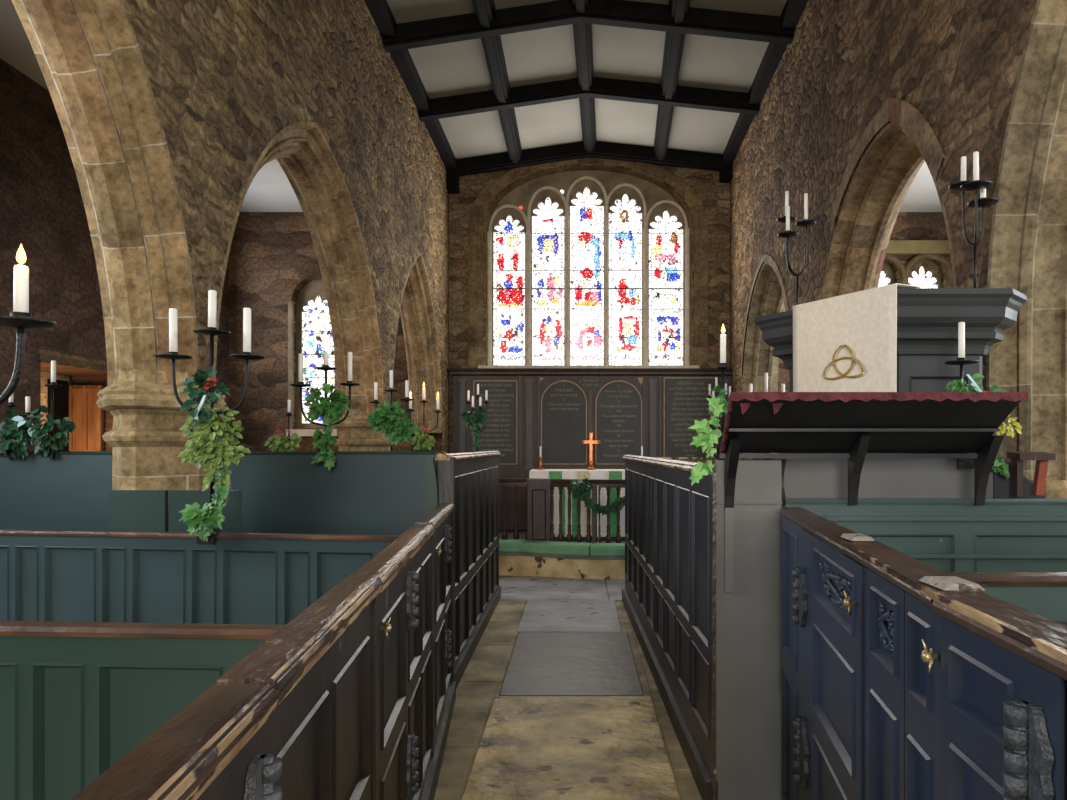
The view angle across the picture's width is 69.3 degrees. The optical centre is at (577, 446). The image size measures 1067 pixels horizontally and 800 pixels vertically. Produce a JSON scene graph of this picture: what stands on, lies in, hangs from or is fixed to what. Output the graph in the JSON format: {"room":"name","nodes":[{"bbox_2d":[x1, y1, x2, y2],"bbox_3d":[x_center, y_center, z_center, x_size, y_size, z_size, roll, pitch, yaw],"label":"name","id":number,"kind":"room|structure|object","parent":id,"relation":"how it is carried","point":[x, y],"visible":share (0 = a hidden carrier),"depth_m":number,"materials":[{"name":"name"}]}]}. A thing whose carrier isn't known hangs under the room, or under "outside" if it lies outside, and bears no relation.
{"room":"church","nodes":[
{"label":"church","id":0,"kind":"room"},
{"bbox_2d":[41,371,71,435],"bbox_3d":[-6.005,0.190,8.150,0.290,2.620,2.000,0,0,0],"label":"wall","id":1,"kind":"structure","parent":0,"point":[45,376],"depth_m":8.47,"materials":[{"name":"stone"}]},
{"bbox_2d":[48,379,103,450],"bbox_3d":[-5.647,0.375,8.665,0.415,2.250,0.330,0,0,0],"label":"plank door","id":2,"kind":"structure","parent":1,"relation":"in","point":[78,403],"depth_m":8.77,"materials":[{"name":"brown wood"}]},
{"bbox_2d":[0,58,228,450],"bbox_3d":[-5.510,-1.000,2.750,0.620,5.000,17.500,0,0,0],"label":"wall","id":3,"kind":"structure","parent":0,"point":[42,209],"depth_m":7.52,"materials":[{"name":"stone"}]},
{"bbox_2d":[37,349,106,372],"bbox_3d":[-5.195,-0.880,8.150,0.050,0.120,1.500,0,0,0],"label":"lintel","id":4,"kind":"structure","parent":3,"relation":"in","point":[44,356],"depth_m":7.86,"materials":[{"name":"stone"}]},
{"bbox_2d":[0,0,302,211],"bbox_3d":[-4.192,-3.550,2.750,3.415,0.100,17.500,0,0,0],"label":"ceiling","id":5,"kind":"structure","parent":0,"point":[270,190],"depth_m":9.41,"materials":[{"name":"paint"}]},
{"bbox_2d":[12,0,448,452],"bbox_3d":[-2.201,-1.455,2.750,0.460,5.910,17.502,0,0,0],"label":"wall","id":6,"kind":"structure","parent":0,"point":[168,111],"depth_m":4.40,"materials":[{"name":"stone"}]},
{"bbox_2d":[96,369,226,531],"bbox_3d":[-2.195,0.560,4.070,0.578,1.880,0.681,0,0,-38],"label":"pier","id":7,"kind":"object","parent":6,"relation":"attached to","point":[146,440],"visible":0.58,"depth_m":3.82,"materials":[{"name":"stone"}]},
{"bbox_2d":[332,408,394,450],"bbox_3d":[-2.176,0.560,7.870,0.590,1.880,0.920,0,0,0],"label":"pier","id":8,"kind":"object","parent":6,"relation":"attached to","point":[354,433],"visible":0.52,"depth_m":7.52,"materials":[{"name":"stone"}]},
{"bbox_2d":[364,0,396,38],"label":"wall plate","id":9,"kind":"object","parent":6,"relation":"attached to","point":[382,17],"depth_m":7.35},
{"bbox_2d":[389,49,429,110],"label":"wall plate","id":10,"kind":"object","parent":6,"relation":"attached to","point":[402,59],"depth_m":8.55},
{"bbox_2d":[423,119,455,168],"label":"wall plate","id":11,"kind":"object","parent":6,"relation":"attached to","point":[434,128],"depth_m":10.36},
{"bbox_2d":[499,556,624,579],"bbox_3d":[0.125,1.438,10.110,4.250,0.325,2.780,0,0,0],"label":"step","id":12,"kind":"structure","parent":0,"point":[508,565],"depth_m":8.83,"materials":[{"name":"stone"}]},
{"bbox_2d":[499,530,624,559],"bbox_3d":[0.125,1.259,10.090,4.250,0.032,2.800,0,0,0],"label":"floor","id":13,"kind":"structure","parent":0,"point":[509,532],"depth_m":9.00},
{"bbox_2d":[499,540,527,552],"bbox_3d":[-1.250,1.184,9.205,1.300,0.118,0.330,0,0,0],"label":"kneeler","id":14,"kind":"object","parent":13,"relation":"on","point":[505,546],"visible":0.19,"depth_m":9.04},
{"bbox_2d":[522,541,593,555],"bbox_3d":[-0.222,1.184,9.020,0.858,0.118,0.374,0,0,22],"label":"kneeler","id":15,"kind":"object","parent":13,"relation":"on","point":[535,547],"visible":0.93,"depth_m":8.88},
{"bbox_2d":[499,478,624,542],"bbox_3d":[0.030,0.814,9.258,3.766,0.858,0.435,0,0,0],"label":"altar rail","id":16,"kind":"object","parent":13,"relation":"on","point":[539,498],"visible":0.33,"depth_m":9.26,"materials":[{"name":"brown wood"}]},
{"bbox_2d":[569,478,624,514],"bbox_3d":[0.256,0.581,9.032,0.716,0.456,0.177,0,0,0],"label":"garland","id":17,"kind":"object","parent":16,"relation":"hanging from","point":[579,493],"visible":0.97,"depth_m":8.99},
{"bbox_2d":[529,469,624,540],"bbox_3d":[0.160,0.776,10.489,1.608,0.933,0.722,0,0,0],"label":"altar","id":18,"kind":"object","parent":13,"relation":"on","point":[534,473],"visible":0.3,"depth_m":10.14,"materials":[{"name":"white fabric"}]},
{"bbox_2d":[582,431,599,469],"bbox_3d":[0.177,0.046,10.500,0.234,0.526,0.140,0,0,29],"label":"cross","id":19,"kind":"object","parent":18,"relation":"on","point":[590,467],"visible":1,"depth_m":10.49,"materials":[{"name":"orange metal"}]},
{"bbox_2d":[447,368,731,529],"bbox_3d":[0.244,0.034,11.388,4.342,2.373,0.216,0,0,0],"label":"reredos","id":20,"kind":"object","parent":13,"relation":"on","point":[627,410],"visible":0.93,"depth_m":11.37,"materials":[{"name":"brown wood"}]},
{"bbox_2d":[590,543,624,556],"bbox_3d":[1.022,1.184,8.970,1.820,0.118,0.419,0,0,-9],"label":"kneeler","id":21,"kind":"object","parent":13,"relation":"on","point":[597,549],"visible":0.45,"depth_m":8.72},
{"bbox_2d":[434,576,701,799],"bbox_3d":[0.200,1.600,2.900,12.400,0.200,17.800,0,0,0],"label":"floor","id":22,"kind":"structure","parent":0,"point":[558,697],"depth_m":4.42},
{"bbox_2d":[0,621,284,799],"bbox_3d":[-1.236,0.933,1.600,1.387,1.134,0.060,0,0,3],"label":"pew","id":23,"kind":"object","parent":22,"relation":"on","point":[76,698],"depth_m":1.57,"materials":[{"name":"green paint"}]},
{"bbox_2d":[0,312,56,404],"bbox_3d":[-1.286,0.038,1.610,0.354,0.731,0.127,0,0,-5],"label":"candelabrum","id":24,"kind":"object","parent":23,"relation":"on","point":[20,320],"visible":1,"depth_m":1.61,"materials":[{"name":"black metal"}]},
{"bbox_2d":[13,244,28,312],"bbox_3d":[-1.172,-0.345,1.620,0.027,0.165,0.027,0,0,0],"label":"candle","id":25,"kind":"object","parent":24,"relation":"on","point":[20,272],"visible":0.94,"depth_m":1.61,"materials":[{"name":"wax"}]},
{"bbox_2d":[10,312,31,316],"bbox_3d":[-1.172,-0.269,1.620,0.038,0.026,0.038,0,0,0],"label":"candle cup","id":26,"kind":"object","parent":24,"relation":"on","point":[24,314],"depth_m":1.61,"materials":[{"name":"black metal"}]},
{"bbox_2d":[109,490,241,532],"bbox_3d":[-1.860,0.850,3.558,0.600,1.300,0.035,0,0,0],"label":"pier boarding","id":27,"kind":"object","parent":22,"relation":"on","point":[129,510],"visible":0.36,"depth_m":3.54,"materials":[{"name":"green paint"}]},
{"bbox_2d":[0,529,399,624],"bbox_3d":[-1.930,0.930,3.280,2.555,1.139,0.060,0,0,7],"label":"wall","id":28,"kind":"structure","parent":22,"relation":"on","point":[46,575],"depth_m":3.25,"materials":[{"name":"blue paint"}]},
{"bbox_2d":[154,327,264,543],"bbox_3d":[-1.537,-0.049,3.220,0.436,0.899,0.146,0,0,-8],"label":"candelabrum","id":29,"kind":"object","parent":28,"relation":"on","point":[212,331],"visible":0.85,"depth_m":3.20,"materials":[{"name":"black metal"}]},
{"bbox_2d":[169,307,177,351],"bbox_3d":[-1.682,-0.479,3.200,0.033,0.208,0.032,0,0,0],"label":"candle","id":30,"kind":"object","parent":29,"relation":"on","point":[173,328],"visible":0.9,"depth_m":3.19,"materials":[{"name":"wax"}]},
{"bbox_2d":[208,288,216,327],"bbox_3d":[-1.530,-0.571,3.220,0.033,0.183,0.032,0,0,0],"label":"candle","id":31,"kind":"object","parent":29,"relation":"on","point":[212,293],"visible":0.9,"depth_m":3.21,"materials":[{"name":"wax"}]},
{"bbox_2d":[178,364,250,541],"bbox_3d":[-1.503,0.025,3.160,0.244,0.726,0.221,0,0,-40],"label":"ivy garland","id":32,"kind":"object","parent":29,"relation":"attached to","point":[219,451],"visible":1,"depth_m":3.13},
{"bbox_2d":[243,306,250,351],"bbox_3d":[-1.393,-0.486,3.240,0.032,0.213,0.032,0,0,0],"label":"candle","id":33,"kind":"object","parent":29,"relation":"on","point":[246,311],"visible":0.9,"depth_m":3.23,"materials":[{"name":"wax"}]},
{"bbox_2d":[0,451,438,534],"bbox_3d":[-2.266,0.763,4.630,2.869,1.474,0.121,0,0,1],"label":"wall","id":34,"kind":"structure","parent":22,"relation":"on","point":[365,492],"depth_m":4.63,"materials":[{"name":"blue paint"}]},
{"bbox_2d":[0,402,16,457],"bbox_3d":[-3.428,-0.103,4.646,0.070,0.334,0.078,0,0,0],"label":"candelabrum","id":35,"kind":"object","parent":34,"relation":"on","point":[9,404],"visible":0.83,"depth_m":4.61,"materials":[{"name":"black metal"}]},
{"bbox_2d":[0,407,35,459],"bbox_3d":[-3.383,-0.078,4.606,0.260,0.327,0.162,0,0,0],"label":"posy","id":36,"kind":"object","parent":34,"relation":"on","point":[22,439],"visible":0.96,"depth_m":4.59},
{"bbox_2d":[19,382,61,457],"bbox_3d":[-3.248,-0.163,4.654,0.243,0.455,0.093,0,0,0],"label":"candelabrum","id":37,"kind":"object","parent":34,"relation":"on","point":[52,384],"visible":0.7,"depth_m":4.64,"materials":[{"name":"black metal"}]},
{"bbox_2d":[25,396,30,411],"bbox_3d":[-3.325,-0.252,4.655,0.027,0.123,0.027,0,0,0],"label":"candle","id":38,"kind":"object","parent":37,"relation":"on","point":[27,398],"visible":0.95,"depth_m":4.65,"materials":[{"name":"wax"}]},
{"bbox_2d":[12,406,76,456],"bbox_3d":[-3.175,-0.091,4.583,0.338,0.310,0.184,0,0,0],"label":"posy","id":39,"kind":"object","parent":37,"relation":"attached to","point":[42,441],"visible":1,"depth_m":4.58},
{"bbox_2d":[51,359,55,381],"bbox_3d":[-3.172,-0.451,4.655,0.028,0.158,0.027,0,0,0],"label":"candle","id":40,"kind":"object","parent":37,"relation":"on","point":[53,363],"visible":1,"depth_m":4.64,"materials":[{"name":"wax"}]},
{"bbox_2d":[290,365,359,454],"bbox_3d":[-1.522,-0.214,4.639,0.409,0.556,0.124,0,0,-8],"label":"candelabrum","id":41,"kind":"object","parent":34,"relation":"on","point":[325,367],"visible":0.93,"depth_m":4.62,"materials":[{"name":"black metal"}]},
{"bbox_2d":[298,353,302,381],"bbox_3d":[-1.663,-0.470,4.620,0.029,0.198,0.029,0,0,0],"label":"candle","id":42,"kind":"object","parent":41,"relation":"on","point":[300,355],"visible":0.94,"depth_m":4.61,"materials":[{"name":"wax"}]},
{"bbox_2d":[323,352,327,364],"bbox_3d":[-1.519,-0.527,4.640,0.029,0.108,0.029,0,0,0],"label":"candle","id":43,"kind":"object","parent":41,"relation":"on","point":[325,354],"visible":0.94,"depth_m":4.63,"materials":[{"name":"wax"}]},
{"bbox_2d":[303,382,349,471],"bbox_3d":[-1.496,-0.121,4.583,0.290,0.536,0.172,0,0,0],"label":"posy","id":44,"kind":"object","parent":41,"relation":"attached to","point":[330,409],"visible":1,"depth_m":4.57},
{"bbox_2d":[348,352,351,380],"bbox_3d":[-1.380,-0.481,4.660,0.029,0.203,0.029,0,0,0],"label":"candle","id":45,"kind":"object","parent":41,"relation":"on","point":[349,353],"visible":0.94,"depth_m":4.65,"materials":[{"name":"wax"}]},
{"bbox_2d":[70,503,455,799],"bbox_3d":[-0.581,0.926,2.399,0.117,1.187,4.623,0,0,-5],"label":"pew","id":46,"kind":"object","parent":22,"relation":"on","point":[354,697],"visible":0.99,"depth_m":1.61,"materials":[{"name":"black paint"}]},
{"bbox_2d":[438,460,438,491],"bbox_3d":[-2.025,0.790,6.230,2.350,1.419,0.060,0,0,0],"label":"wall","id":47,"kind":"structure","parent":22,"relation":"on","point":[438,460],"depth_m":6.20,"materials":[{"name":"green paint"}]},
{"bbox_2d":[264,429,301,450],"bbox_3d":[-2.354,-0.030,6.132,0.295,0.225,0.174,0,0,18],"label":"posy","id":48,"kind":"object","parent":47,"relation":"on","point":[277,443],"visible":0.95,"depth_m":6.12,"materials":[{"name":"green plant"}]},
{"bbox_2d":[285,412,292,440],"bbox_3d":[-2.327,-0.080,6.191,0.070,0.399,0.078,0,0,0],"label":"candelabrum","id":49,"kind":"object","parent":47,"relation":"on","point":[288,414],"visible":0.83,"depth_m":6.19,"materials":[{"name":"black metal"}]},
{"bbox_2d":[369,388,413,450],"bbox_3d":[-1.502,-0.177,6.200,0.366,0.592,0.116,0,0,0],"label":"candelabrum","id":50,"kind":"object","parent":47,"relation":"on","point":[391,390],"visible":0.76,"depth_m":6.18,"materials":[{"name":"black metal"}]},
{"bbox_2d":[374,382,377,399],"bbox_3d":[-1.627,-0.445,6.200,0.030,0.168,0.029,0,0,0],"label":"candle","id":51,"kind":"object","parent":50,"relation":"on","point":[375,383],"visible":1,"depth_m":6.19,"materials":[{"name":"wax"}]},
{"bbox_2d":[390,369,392,387],"bbox_3d":[-1.502,-0.540,6.200,0.030,0.173,0.029,0,0,0],"label":"candle","id":52,"kind":"object","parent":50,"relation":"on","point":[391,370],"visible":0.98,"depth_m":6.19,"materials":[{"name":"wax"}]},
{"bbox_2d":[366,400,417,445],"bbox_3d":[-1.476,-0.191,6.139,0.410,0.376,0.203,0,0,-11],"label":"posy","id":53,"kind":"object","parent":50,"relation":"attached to","point":[397,428],"visible":1,"depth_m":6.12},
{"bbox_2d":[405,380,408,396],"bbox_3d":[-1.377,-0.463,6.200,0.029,0.163,0.029,0,0,0],"label":"candle","id":54,"kind":"object","parent":50,"relation":"on","point":[406,381],"visible":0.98,"depth_m":6.19,"materials":[{"name":"wax"}]},
{"bbox_2d":[435,451,500,687],"bbox_3d":[-0.807,0.768,6.180,0.110,1.463,3.160,0,0,0],"label":"pew","id":55,"kind":"object","parent":22,"relation":"on","point":[468,481],"visible":0.89,"depth_m":5.71,"materials":[{"name":"black paint"}]},
{"bbox_2d":[438,453,498,586],"bbox_3d":[-1.350,0.780,7.780,1.100,1.439,0.060,0,0,0],"label":"wall","id":56,"kind":"structure","parent":22,"relation":"on","point":[438,453],"depth_m":7.76,"materials":[{"name":"black paint"}]},
{"bbox_2d":[466,394,488,451],"bbox_3d":[-1.010,-0.215,7.735,0.231,0.629,0.142,0,0,0],"label":"candelabrum","id":57,"kind":"object","parent":56,"relation":"on","point":[477,395],"visible":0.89,"depth_m":7.73,"materials":[{"name":"black metal"}]},
{"bbox_2d":[460,406,486,450],"bbox_3d":[-1.040,-0.181,7.689,0.271,0.457,0.198,0,0,0],"label":"posy","id":58,"kind":"object","parent":57,"relation":"attached to","point":[472,423],"visible":1,"depth_m":7.67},
{"bbox_2d":[622,455,717,799],"bbox_3d":[0.531,0.785,5.403,0.102,1.430,4.436,0,0,-1],"label":"pew","id":59,"kind":"object","parent":22,"relation":"on","point":[669,592],"visible":0.96,"depth_m":4.14,"materials":[{"name":"paint"}]},
{"bbox_2d":[680,460,713,463],"bbox_3d":[1.290,0.800,6.020,1.460,1.399,0.060,0,0,0],"label":"wall","id":60,"kind":"structure","parent":22,"relation":"on","point":[702,461],"depth_m":5.99,"materials":[{"name":"wood"}]},
{"bbox_3d":[1.433,-0.143,5.990,0.418,0.565,0.180,0,0,0],"label":"candelabrum","id":61,"kind":"object","parent":60,"relation":"on","visible":0},
{"bbox_2d":[764,373,767,391],"bbox_3d":[1.461,-0.496,5.980,0.030,0.178,0.029,0,0,0],"label":"candle","id":62,"kind":"object","parent":61,"relation":"on","point":[765,374],"visible":0.9,"depth_m":5.97,"materials":[{"name":"wax"}]},
{"bbox_2d":[653,457,776,459],"bbox_3d":[1.310,0.800,7.610,1.580,1.399,0.060,0,0,-1],"label":"wall","id":63,"kind":"structure","parent":22,"relation":"on","point":[671,458],"depth_m":7.58,"materials":[{"name":"wood"}]},
{"bbox_2d":[707,391,728,459],"bbox_3d":[1.393,-0.225,7.595,0.239,0.728,0.158,0,0,0],"label":"candelabrum","id":64,"kind":"object","parent":63,"relation":"on","point":[709,396],"visible":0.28,"depth_m":7.59,"materials":[{"name":"black metal"}]},
{"bbox_2d":[714,457,1044,799],"bbox_3d":[1.297,0.772,3.284,1.446,1.455,0.192,0,0,0],"label":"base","id":65,"kind":"object","parent":22,"relation":"on","point":[748,618],"visible":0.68,"depth_m":3.20,"materials":[{"name":"grey paint"}]},
{"bbox_2d":[944,357,978,468],"bbox_3d":[1.673,-0.148,3.360,0.140,0.482,0.140,0,0,0],"label":"candelabrum","id":66,"kind":"object","parent":65,"relation":"on","point":[963,463],"visible":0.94,"depth_m":3.31,"materials":[{"name":"black metal"}]},
{"bbox_2d":[958,320,964,357],"bbox_3d":[1.673,-0.461,3.360,0.027,0.183,0.027,0,0,0],"label":"candle","id":67,"kind":"object","parent":66,"relation":"on","point":[961,325],"visible":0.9,"depth_m":3.35,"materials":[{"name":"wax"}]},
{"bbox_2d":[946,373,1006,391],"bbox_3d":[1.709,-0.233,3.292,0.252,0.168,0.114,0,0,0],"label":"posy","id":68,"kind":"object","parent":66,"relation":"attached to","point":[954,386],"visible":0.41,"depth_m":3.29,"materials":[{"name":"green plant"}]},
{"bbox_2d":[992,414,1021,480],"bbox_3d":[1.828,-0.004,3.290,0.146,0.302,0.084,0,0,0],"label":"posy","id":69,"kind":"object","parent":65,"relation":"attached to","point":[997,462],"visible":0.84,"depth_m":3.29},
{"bbox_2d":[1007,452,1055,495],"bbox_3d":[1.935,0.114,3.290,0.150,0.188,0.100,0,0,0],"label":"stool","id":70,"kind":"object","parent":65,"relation":"attached to","point":[1042,458],"visible":1,"depth_m":3.27,"materials":[{"name":"brown wood"}]},
{"bbox_2d":[754,288,1027,453],"bbox_3d":[1.525,0.398,4.061,1.130,2.205,1.289,0,0,0],"label":"pulpit","id":71,"kind":"object","parent":22,"relation":"on","point":[928,319],"visible":0.27,"depth_m":3.51,"materials":[{"name":"paint"}]},
{"bbox_2d":[777,216,815,304],"bbox_3d":[1.240,-1.027,4.420,0.228,0.642,0.274,0,0,0],"label":"candelabrum","id":72,"kind":"object","parent":71,"relation":"on","point":[787,234],"visible":0.89,"depth_m":4.38,"materials":[{"name":"black metal"}]},
{"bbox_2d":[785,191,788,215],"bbox_3d":[1.220,-1.415,4.500,0.024,0.173,0.023,0,0,0],"label":"candle","id":73,"kind":"object","parent":72,"relation":"on","point":[786,192],"visible":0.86,"depth_m":4.49,"materials":[{"name":"wax"}]},
{"bbox_2d":[786,206,789,229],"bbox_3d":[1.183,-1.281,4.340,0.023,0.168,0.023,0,0,0],"label":"candle","id":74,"kind":"object","parent":72,"relation":"on","point":[787,207],"visible":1,"depth_m":4.33,"materials":[{"name":"wax"}]},
{"bbox_2d":[804,193,807,218],"bbox_3d":[1.297,-1.361,4.380,0.023,0.178,0.023,0,0,0],"label":"candle","id":75,"kind":"object","parent":72,"relation":"on","point":[805,194],"visible":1,"depth_m":4.37,"materials":[{"name":"wax"}]},
{"bbox_2d":[793,283,919,391],"bbox_3d":[1.309,-0.410,3.687,0.185,0.621,0.623,0,0,-29],"label":"pulpit cloth","id":76,"kind":"object","parent":71,"relation":"on","point":[847,342],"visible":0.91,"depth_m":3.62,"materials":[{"name":"beige fabric"}]},
{"bbox_2d":[948,180,998,287],"bbox_3d":[1.875,-0.992,3.635,0.205,0.571,0.286,0,0,0],"label":"candelabrum","id":77,"kind":"object","parent":71,"relation":"on","point":[970,185],"visible":0.96,"depth_m":3.62,"materials":[{"name":"black metal"}]},
{"bbox_2d":[961,155,965,180],"bbox_3d":[1.857,-1.332,3.710,0.025,0.148,0.025,0,0,0],"label":"candle","id":78,"kind":"object","parent":77,"relation":"on","point":[963,158],"visible":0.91,"depth_m":3.70,"materials":[{"name":"wax"}]},
{"bbox_2d":[973,151,978,180],"bbox_3d":[1.840,-1.290,3.560,0.026,0.163,0.025,0,0,0],"label":"candle","id":79,"kind":"object","parent":77,"relation":"on","point":[976,153],"visible":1,"depth_m":3.55,"materials":[{"name":"wax"}]},
{"bbox_2d":[980,188,985,197],"bbox_3d":[1.910,-1.206,3.630,0.025,0.108,0.025,0,0,0],"label":"candle","id":80,"kind":"object","parent":77,"relation":"on","point":[983,191],"visible":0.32,"depth_m":3.62,"materials":[{"name":"wax"}]},
{"bbox_2d":[780,507,1066,799],"bbox_3d":[0.699,0.868,1.672,0.190,1.265,2.955,0,0,5],"label":"pew","id":81,"kind":"object","parent":22,"relation":"on","point":[902,678],"visible":1,"depth_m":1.48,"materials":[{"name":"blue paint"}]},
{"bbox_2d":[784,498,1066,571],"bbox_3d":[1.806,0.858,3.208,1.888,1.284,0.078,0,0,0],"label":"wall","id":82,"kind":"structure","parent":22,"relation":"on","point":[944,534],"depth_m":3.20,"materials":[{"name":"teal paint"}]},
{"bbox_2d":[719,392,1028,591],"bbox_3d":[1.119,0.198,3.021,1.117,0.805,0.377,0,0,0],"label":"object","id":83,"kind":"object","parent":82,"relation":"attached to","point":[856,424],"visible":1,"depth_m":3.01,"materials":[{"name":"wood"}]},
{"bbox_2d":[688,384,727,485],"bbox_3d":[0.581,-0.051,3.240,0.158,0.418,0.348,0,0,24],"label":"posy","id":84,"kind":"object","parent":83,"relation":"attached to","point":[706,436],"visible":0.98,"depth_m":3.13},
{"bbox_2d":[945,572,1066,621],"bbox_3d":[1.485,0.873,1.498,1.630,1.254,0.060,0,0,-1],"label":"wall","id":85,"kind":"structure","parent":22,"relation":"on","point":[1044,594],"depth_m":1.47,"materials":[{"name":"teal paint"}]},
{"bbox_3d":[-1.380,0.790,7.430,1.041,1.419,0.080,0,0,0],"label":"wall","id":86,"kind":"structure","parent":22,"relation":"on","visible":0},
{"bbox_2d":[407,400,442,442],"bbox_3d":[-1.477,-0.168,7.396,0.347,0.574,0.097,0,0,-9],"label":"candelabrum","id":87,"kind":"object","parent":86,"relation":"on","point":[422,401],"visible":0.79,"depth_m":7.39,"materials":[{"name":"black metal"}]},
{"bbox_2d":[411,421,435,450],"bbox_3d":[-1.480,-0.100,7.335,0.241,0.290,0.210,0,0,0],"label":"posy","id":88,"kind":"object","parent":87,"relation":"on","point":[424,436],"visible":1,"depth_m":7.31,"materials":[{"name":"green plant"}]},
{"bbox_2d":[422,383,424,399],"bbox_3d":[-1.480,-0.530,7.400,0.029,0.190,0.029,0,0,0],"label":"candle","id":89,"kind":"object","parent":87,"relation":"on","point":[423,387],"visible":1,"depth_m":7.39,"materials":[{"name":"wax"}]},
{"bbox_2d":[436,393,438,409],"bbox_3d":[-1.350,-0.437,7.420,0.029,0.195,0.029,0,0,0],"label":"candle","id":90,"kind":"object","parent":87,"relation":"on","point":[437,398],"visible":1,"depth_m":7.41,"materials":[{"name":"wax"}]},
{"bbox_2d":[387,0,786,158],"bbox_3d":[0.128,-4.390,2.750,4.485,0.420,17.500,0,0,0],"label":"ceiling","id":91,"kind":"structure","parent":0,"point":[544,55],"depth_m":8.97,"materials":[{"name":"paint"}]},
{"bbox_2d":[472,0,521,163],"bbox_3d":[-0.920,-4.314,2.750,0.195,0.291,17.501,0,0,0],"label":"beam purlin","id":92,"kind":"structure","parent":91,"relation":"attached to","point":[484,10],"depth_m":8.73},
{"bbox_2d":[571,0,595,152],"bbox_3d":[-0.170,-4.433,2.750,0.195,0.215,17.521,0,0,2],"label":"ridge","id":93,"kind":"object","parent":91,"relation":"attached to","point":[582,32],"visible":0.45,"depth_m":8.92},
{"bbox_2d":[383,0,793,51],"bbox_3d":[0.103,-4.266,7.760,4.169,0.527,0.170,0,0,0],"label":"ceiling beam","id":94,"kind":"structure","parent":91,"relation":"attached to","point":[618,13],"depth_m":7.68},
{"bbox_2d":[418,77,759,120],"bbox_3d":[0.133,-4.266,9.420,4.210,0.527,0.170,0,0,0],"label":"ceiling beam","id":95,"kind":"structure","parent":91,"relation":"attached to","point":[602,88],"depth_m":9.34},
{"bbox_2d":[446,141,732,192],"bbox_3d":[0.167,-4.155,11.380,4.259,0.749,0.200,0,0,0],"label":"ceiling beam","id":96,"kind":"structure","parent":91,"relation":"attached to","point":[605,150],"depth_m":11.29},
{"bbox_2d":[654,0,689,164],"bbox_3d":[0.721,-4.342,2.750,0.195,0.252,17.538,0,0,3],"label":"beam purlin","id":97,"kind":"structure","parent":91,"relation":"attached to","point":[673,47],"depth_m":8.77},
{"bbox_2d":[229,163,951,453],"bbox_3d":[0.200,-1.800,11.735,12.400,6.600,0.530,0,0,0],"label":"wall","id":98,"kind":"structure","parent":0,"point":[271,254],"depth_m":11.47,"materials":[{"name":"stone"}]},
{"bbox_2d":[286,280,338,435],"bbox_3d":[-3.933,-1.373,11.540,0.765,2.425,0.400,0,0,0],"label":"window","id":99,"kind":"structure","parent":98,"relation":"in","point":[314,337],"depth_m":11.70,"materials":[{"name":"glass"}]},
{"bbox_2d":[468,157,707,367],"bbox_3d":[0.151,-2.713,11.620,3.572,3.281,0.360,0,0,0],"label":"window","id":100,"kind":"structure","parent":98,"relation":"in","point":[586,268],"depth_m":11.74,"materials":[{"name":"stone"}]},
{"bbox_2d":[878,260,895,286],"bbox_3d":[4.500,-1.951,11.660,0.640,2.002,0.080,0,0,0],"label":"window","id":101,"kind":"structure","parent":98,"relation":"in","point":[887,277],"depth_m":11.62,"materials":[{"name":"glass"}]},
{"bbox_2d":[886,240,949,254],"bbox_3d":[4.650,-2.955,11.430,2.500,0.190,0.140,0,0,0],"label":"trim","id":102,"kind":"structure","parent":98,"relation":"attached to","point":[895,247],"depth_m":11.36,"materials":[{"name":"stone"}]},
{"bbox_2d":[884,254,953,287],"bbox_3d":[4.550,-1.895,11.440,2.058,1.989,0.090,0,0,0],"label":"trim","id":103,"kind":"structure","parent":98,"relation":"attached to","point":[904,270],"depth_m":11.41,"materials":[{"name":"stone"}]},
{"bbox_2d":[908,258,941,287],"bbox_3d":[5.200,-1.951,11.660,0.640,2.002,0.080,0,0,0],"label":"window","id":104,"kind":"structure","parent":98,"relation":"in","point":[924,273],"depth_m":11.64,"materials":[{"name":"glass"}]},
{"bbox_2d":[730,0,1066,481],"bbox_3d":[2.239,-1.495,2.750,0.498,5.990,17.522,0,0,2],"label":"wall","id":105,"kind":"structure","parent":0,"point":[863,94],"depth_m":4.67,"materials":[{"name":"stone"}]},
{"bbox_2d":[723,113,754,163],"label":"wall plate","id":106,"kind":"object","parent":105,"relation":"attached to","point":[742,125],"depth_m":10.38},
{"bbox_2d":[748,42,787,104],"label":"wall plate","id":107,"kind":"object","parent":105,"relation":"attached to","point":[774,52],"depth_m":8.57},
{"bbox_2d":[780,0,807,30],"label":"wall plate","id":108,"kind":"object","parent":105,"relation":"attached to","point":[791,13],"depth_m":7.42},
{"bbox_2d":[1029,480,1066,497],"bbox_3d":[2.285,0.830,4.000,0.540,1.340,0.650,0,0,0],"label":"pier","id":109,"kind":"object","parent":105,"relation":"attached to","point":[1053,488],"visible":0.14,"depth_m":3.68,"materials":[{"name":"stone"}]},
{"bbox_2d":[899,162,942,211],"bbox_3d":[4.312,-3.550,2.750,3.775,0.100,17.500,0,0,0],"label":"ceiling","id":110,"kind":"structure","parent":0,"point":[922,195],"depth_m":10.72,"materials":[{"name":"paint"}]},
{"bbox_3d":[0.657,0.130,3.620,0.130,0.020,0.060,0,0,0],"label":"shelf","id":111,"kind":"object","parent":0,"visible":0},
{"bbox_2d":[717,363,728,459],"bbox_3d":[0.682,-0.114,3.611,0.070,0.558,0.078,0,0,0],"label":"candelabrum","id":112,"kind":"object","parent":111,"relation":"on","point":[722,366],"visible":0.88,"depth_m":3.61,"materials":[{"name":"black metal"}]},
{"bbox_2d":[720,324,725,362],"bbox_3d":[0.682,-0.477,3.620,0.029,0.205,0.029,0,0,0],"label":"candle","id":113,"kind":"object","parent":112,"relation":"on","point":[722,336],"visible":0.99,"depth_m":3.61,"materials":[{"name":"wax"}]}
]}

